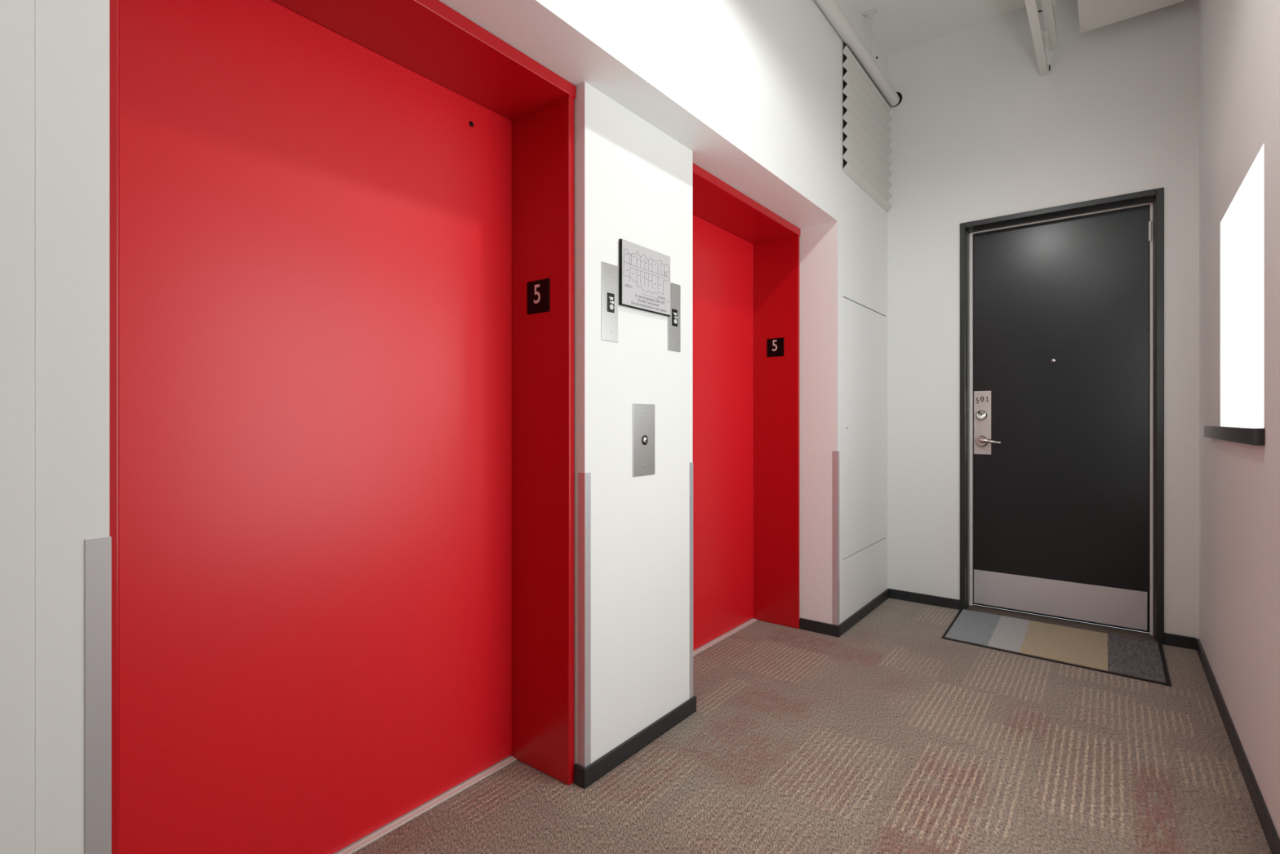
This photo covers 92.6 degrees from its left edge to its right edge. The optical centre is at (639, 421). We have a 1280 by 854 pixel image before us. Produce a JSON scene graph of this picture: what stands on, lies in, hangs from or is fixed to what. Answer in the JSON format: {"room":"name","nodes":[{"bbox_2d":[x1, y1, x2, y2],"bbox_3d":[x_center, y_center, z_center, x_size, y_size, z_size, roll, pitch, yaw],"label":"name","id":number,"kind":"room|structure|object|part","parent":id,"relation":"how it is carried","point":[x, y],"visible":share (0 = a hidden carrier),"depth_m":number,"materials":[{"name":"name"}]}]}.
{"room":"lobby","nodes":[
{"label":"lobby","id":0,"kind":"room"},
{"bbox_2d":[0,0,887,853],"bbox_3d":[-0.688,-0.600,1.497,0.682,3.420,6.730,0,0,38],"label":"wall","id":1,"kind":"structure","parent":0,"point":[55,54],"depth_m":0.85,"materials":[{"name":"white paint"}]},
{"bbox_2d":[84,535,111,853],"bbox_3d":[-0.765,0.608,0.861,0.028,0.889,0.028,0,0,38],"label":"guard","id":2,"kind":"object","parent":1,"relation":"attached to","point":[98,551],"visible":1,"depth_m":0.85,"materials":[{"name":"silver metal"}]},
{"bbox_2d":[832,450,839,625],"bbox_3d":[1.016,0.603,3.171,0.029,0.898,0.022,0,0,38],"label":"guard","id":3,"kind":"object","parent":1,"relation":"attached to","point":[835,454],"visible":1,"depth_m":3.16,"materials":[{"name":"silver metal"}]},
{"bbox_2d":[800,588,888,637],"bbox_3d":[1.212,1.081,3.562,0.214,0.058,0.900,0,0,38],"label":"baseboard","id":4,"kind":"structure","parent":1,"relation":"attached to","point":[827,628],"depth_m":3.25,"materials":[{"name":"black rubber"}]},
{"bbox_2d":[843,297,885,558],"bbox_3d":[1.286,0.035,3.539,0.052,1.390,0.775,0,0,38],"label":"access panel","id":5,"kind":"object","parent":1,"relation":"attached to","point":[864,328],"visible":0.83,"depth_m":3.48,"materials":[{"name":"white metal"}]},
{"bbox_2d":[842,45,892,213],"bbox_3d":[1.303,-1.669,3.540,0.077,0.710,0.822,0,0,38],"label":"air vent","id":6,"kind":"object","parent":1,"relation":"in","point":[866,117],"visible":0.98,"depth_m":3.47,"materials":[{"name":"white metal"}]},
{"bbox_2d":[351,597,1271,853],"bbox_3d":[0.004,1.110,0.988,2.400,0.001,6.770,0,0,38],"label":"floor","id":7,"kind":"structure","parent":0,"point":[887,735],"depth_m":1.96,"materials":[{"name":"carpet"}]},
{"bbox_2d":[109,0,576,853],"bbox_3d":[-0.661,0.040,1.519,0.295,2.141,1.143,0,0,38],"label":"elevator door","id":8,"kind":"structure","parent":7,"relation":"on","point":[341,421],"depth_m":1.54,"materials":[{"name":"red metal"}]},
{"bbox_3d":[-0.749,1.107,1.601,0.052,0.006,1.062,0,0,38],"label":"sill","id":9,"kind":"part","parent":8,"relation":"part of","materials":[{"name":"grey metal"}]},
{"bbox_2d":[527,277,549,314],"bbox_3d":[-0.323,-0.396,1.941,0.102,0.104,0.004,0,0,38],"label":"number sign","id":10,"kind":"object","parent":8,"relation":"attached to","point":[538,291],"visible":1,"depth_m":1.94,"materials":[{"name":"black plastic"}]},
{"bbox_2d":[573,81,693,764],"bbox_3d":[-0.193,0.038,2.263,0.530,2.143,0.605,0,0,38],"label":"wall pier","id":11,"kind":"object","parent":7,"relation":"on","point":[633,181],"visible":0.5,"depth_m":2.04,"materials":[{"name":"white paint"}]},
{"bbox_2d":[577,472,591,767],"bbox_3d":[-0.171,0.605,1.878,0.028,0.895,0.027,0,0,38],"label":"guard","id":12,"kind":"object","parent":11,"relation":"attached to","point":[584,478],"visible":1,"depth_m":1.87,"materials":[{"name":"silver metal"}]},
{"bbox_2d":[601,261,617,342],"bbox_3d":[-0.096,-0.379,1.952,0.006,0.246,0.080,0,0,38],"label":"indicator","id":13,"kind":"object","parent":11,"relation":"attached to","point":[609,272],"visible":1,"depth_m":1.95,"materials":[{"name":"silver metal"}]},
{"bbox_2d":[573,695,696,788],"bbox_3d":[0.007,1.081,2.109,0.048,0.058,0.628,0,0,38],"label":"baseboard","id":14,"kind":"object","parent":11,"relation":"attached to","point":[584,777],"visible":1,"depth_m":2.02,"materials":[{"name":"black rubber"}]},
{"bbox_2d":[632,403,654,476],"bbox_3d":[0.016,0.064,2.092,0.010,0.245,0.125,0,0,38],"label":"panel","id":15,"kind":"object","parent":11,"relation":"attached to","point":[643,415],"visible":1,"depth_m":2.09,"materials":[{"name":"silver metal"}]},
{"bbox_2d":[619,239,670,316],"bbox_3d":[0.021,-0.484,2.094,0.008,0.214,0.278,0,0,38],"label":"sign","id":16,"kind":"object","parent":11,"relation":"attached to","point":[644,273],"visible":1,"depth_m":2.08,"materials":[{"name":"silver"}]},
{"bbox_2d":[666,282,680,351],"bbox_3d":[0.125,-0.380,2.238,0.006,0.248,0.081,0,0,38],"label":"indicator","id":17,"kind":"object","parent":11,"relation":"attached to","point":[673,322],"visible":1,"depth_m":2.24,"materials":[{"name":"silver metal"}]},
{"bbox_2d":[688,462,693,698],"bbox_3d":[0.185,0.605,2.339,0.028,0.895,0.025,0,0,38],"label":"guard","id":18,"kind":"object","parent":11,"relation":"attached to","point":[691,464],"visible":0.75,"depth_m":2.33,"materials":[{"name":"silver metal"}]},
{"bbox_2d":[693,163,799,655],"bbox_3d":[0.393,0.040,2.917,0.300,2.141,1.144,0,0,38],"label":"elevator door","id":19,"kind":"structure","parent":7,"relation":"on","point":[746,255],"depth_m":3.28,"materials":[{"name":"red metal"}]},
{"bbox_3d":[0.300,0.054,3.017,0.028,2.091,1.062,0,0,38],"label":"sliding door","id":20,"kind":"part","parent":19,"relation":"part of","materials":[{"name":"red metal"}]},
{"bbox_3d":[0.310,1.107,3.010,0.052,0.006,1.063,0,0,38],"label":"sill","id":21,"kind":"part","parent":19,"relation":"part of","materials":[{"name":"grey metal"}]},
{"bbox_2d":[767,337,783,356],"bbox_3d":[0.741,-0.404,3.347,0.100,0.100,0.004,0,0,38],"label":"number sign","id":22,"kind":"object","parent":19,"relation":"attached to","point":[775,345],"visible":1,"depth_m":3.34,"materials":[{"name":"black plastic"}]},
{"bbox_2d":[941,608,1171,686],"bbox_3d":[2.056,1.106,3.082,0.903,0.008,0.624,0,0,38],"label":"doormat","id":23,"kind":"object","parent":7,"relation":"on","point":[1143,660],"visible":1,"depth_m":3.03,"materials":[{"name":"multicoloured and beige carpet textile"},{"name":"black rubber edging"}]},
{"bbox_2d":[853,0,1040,54],"bbox_3d":[0.004,-2.360,0.988,2.400,0.100,6.770,0,0,38],"label":"ceiling","id":24,"kind":"structure","parent":0,"point":[898,25],"depth_m":3.49,"materials":[{"name":"white paint"}]},
{"bbox_2d":[863,8,877,58],"bbox_3d":[1.314,-2.177,3.468,0.070,0.266,0.068,0,0,38],"label":"rod","id":25,"kind":"object","parent":24,"relation":"hanging from","point":[869,15],"visible":0.96,"depth_m":3.45,"materials":[{"name":"white metal"}]},
{"bbox_2d":[814,0,902,106],"bbox_3d":[-0.422,-2.014,1.216,0.089,0.089,6.608,0,0,38],"label":"pipe","id":26,"kind":"object","parent":25,"relation":"hanging from","point":[831,9],"visible":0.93,"depth_m":3.26,"materials":[{"name":"white metal"}]},
{"bbox_3d":[1.303,-2.167,3.453,0.007,0.246,0.007,0,0,38],"label":"rod","id":27,"kind":"part","parent":25,"relation":"part of","materials":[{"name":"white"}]},
{"bbox_2d":[1000,0,1042,13],"bbox_3d":[2.000,-2.253,3.214,0.180,0.115,0.373,0,0,38],"label":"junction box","id":28,"kind":"object","parent":24,"relation":"attached to","point":[1007,6],"visible":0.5,"depth_m":3.27,"materials":[{"name":"white metal"}]},
{"bbox_2d":[1024,0,1050,75],"bbox_3d":[1.181,-2.098,2.000,0.050,0.425,3.410,0,0,38],"label":"rail","id":29,"kind":"object","parent":24,"relation":"hanging from","point":[1031,5],"visible":1,"depth_m":3.01,"materials":[{"name":"white metal"}]},
{"bbox_2d":[1040,0,1057,52],"bbox_3d":[1.183,-2.118,1.920,0.072,0.384,3.285,0,0,38],"label":"rail","id":30,"kind":"object","parent":24,"relation":"hanging from","point":[1050,35],"visible":1,"depth_m":3.03,"materials":[{"name":"white metal"}]},
{"bbox_2d":[1077,0,1186,33],"bbox_3d":[1.843,-2.150,2.223,0.463,0.319,1.972,0,0,38],"label":"duct","id":31,"kind":"object","parent":24,"relation":"attached to","point":[1092,14],"visible":1,"depth_m":2.96,"materials":[{"name":"white metal"}]},
{"bbox_2d":[887,0,1199,638],"bbox_3d":[2.023,-0.600,3.605,2.400,3.420,0.160,0,0,38],"label":"wall","id":32,"kind":"structure","parent":0,"point":[978,133],"depth_m":3.46,"materials":[{"name":"white paint"}]},
{"bbox_2d":[888,588,1195,649],"bbox_3d":[2.135,1.081,3.410,1.432,0.058,0.012,0,0,38],"label":"baseboard","id":33,"kind":"structure","parent":32,"relation":"attached to","point":[1180,641],"depth_m":3.65,"materials":[{"name":"black rubber"}]},
{"bbox_2d":[960,187,1164,644],"bbox_3d":[2.299,-0.027,3.392,0.914,2.274,0.180,0,0,38],"label":"door","id":34,"kind":"structure","parent":32,"relation":"in","point":[1062,307],"depth_m":3.39,"materials":[{"name":"black paint"}]},
{"bbox_3d":[2.038,0.008,3.641,0.090,0.376,0.004,0,0,38],"label":"lock plate","id":35,"kind":"part","parent":34,"relation":"part of","materials":[{"name":"silver metal"}]},
{"bbox_3d":[2.045,0.114,3.577,0.118,0.032,0.064,0,0,38],"label":"lever handle","id":36,"kind":"part","parent":34,"relation":"part of","materials":[{"name":"silver metal"}]},
{"bbox_3d":[2.320,0.988,3.425,0.800,0.200,0.002,0,0,38],"label":"kick plate","id":37,"kind":"part","parent":34,"relation":"part of","materials":[{"name":"metal"}]},
{"bbox_2d":[1199,0,1279,839],"bbox_3d":[0.759,-0.600,0.305,0.160,3.420,6.610,0,0,38],"label":"wall","id":38,"kind":"structure","parent":0,"point":[1239,40],"depth_m":2.08,"materials":[{"name":"white paint"}]},
{"bbox_2d":[1204,426,1264,445],"bbox_3d":[2.064,0.043,2.148,0.024,0.048,1.137,0,0,38],"label":"window ledge","id":39,"kind":"object","parent":38,"relation":"attached to","point":[1251,436],"visible":1,"depth_m":1.92,"materials":[{"name":"black laminate"}]},
{"bbox_2d":[1195,638,1279,853],"bbox_3d":[0.688,1.081,0.352,0.012,0.058,6.598,0,0,38],"label":"baseboard","id":40,"kind":"structure","parent":38,"relation":"attached to","point":[1271,835],"depth_m":1.91,"materials":[{"name":"black rubber"}]},
{"bbox_2d":[1240,183,1263,426],"bbox_3d":[2.048,-0.378,2.008,0.010,0.792,0.861,0,0,38],"label":"window","id":41,"kind":"structure","parent":38,"relation":"in","point":[1251,223],"depth_m":2.15,"materials":[{"name":"white glass"}]}
]}

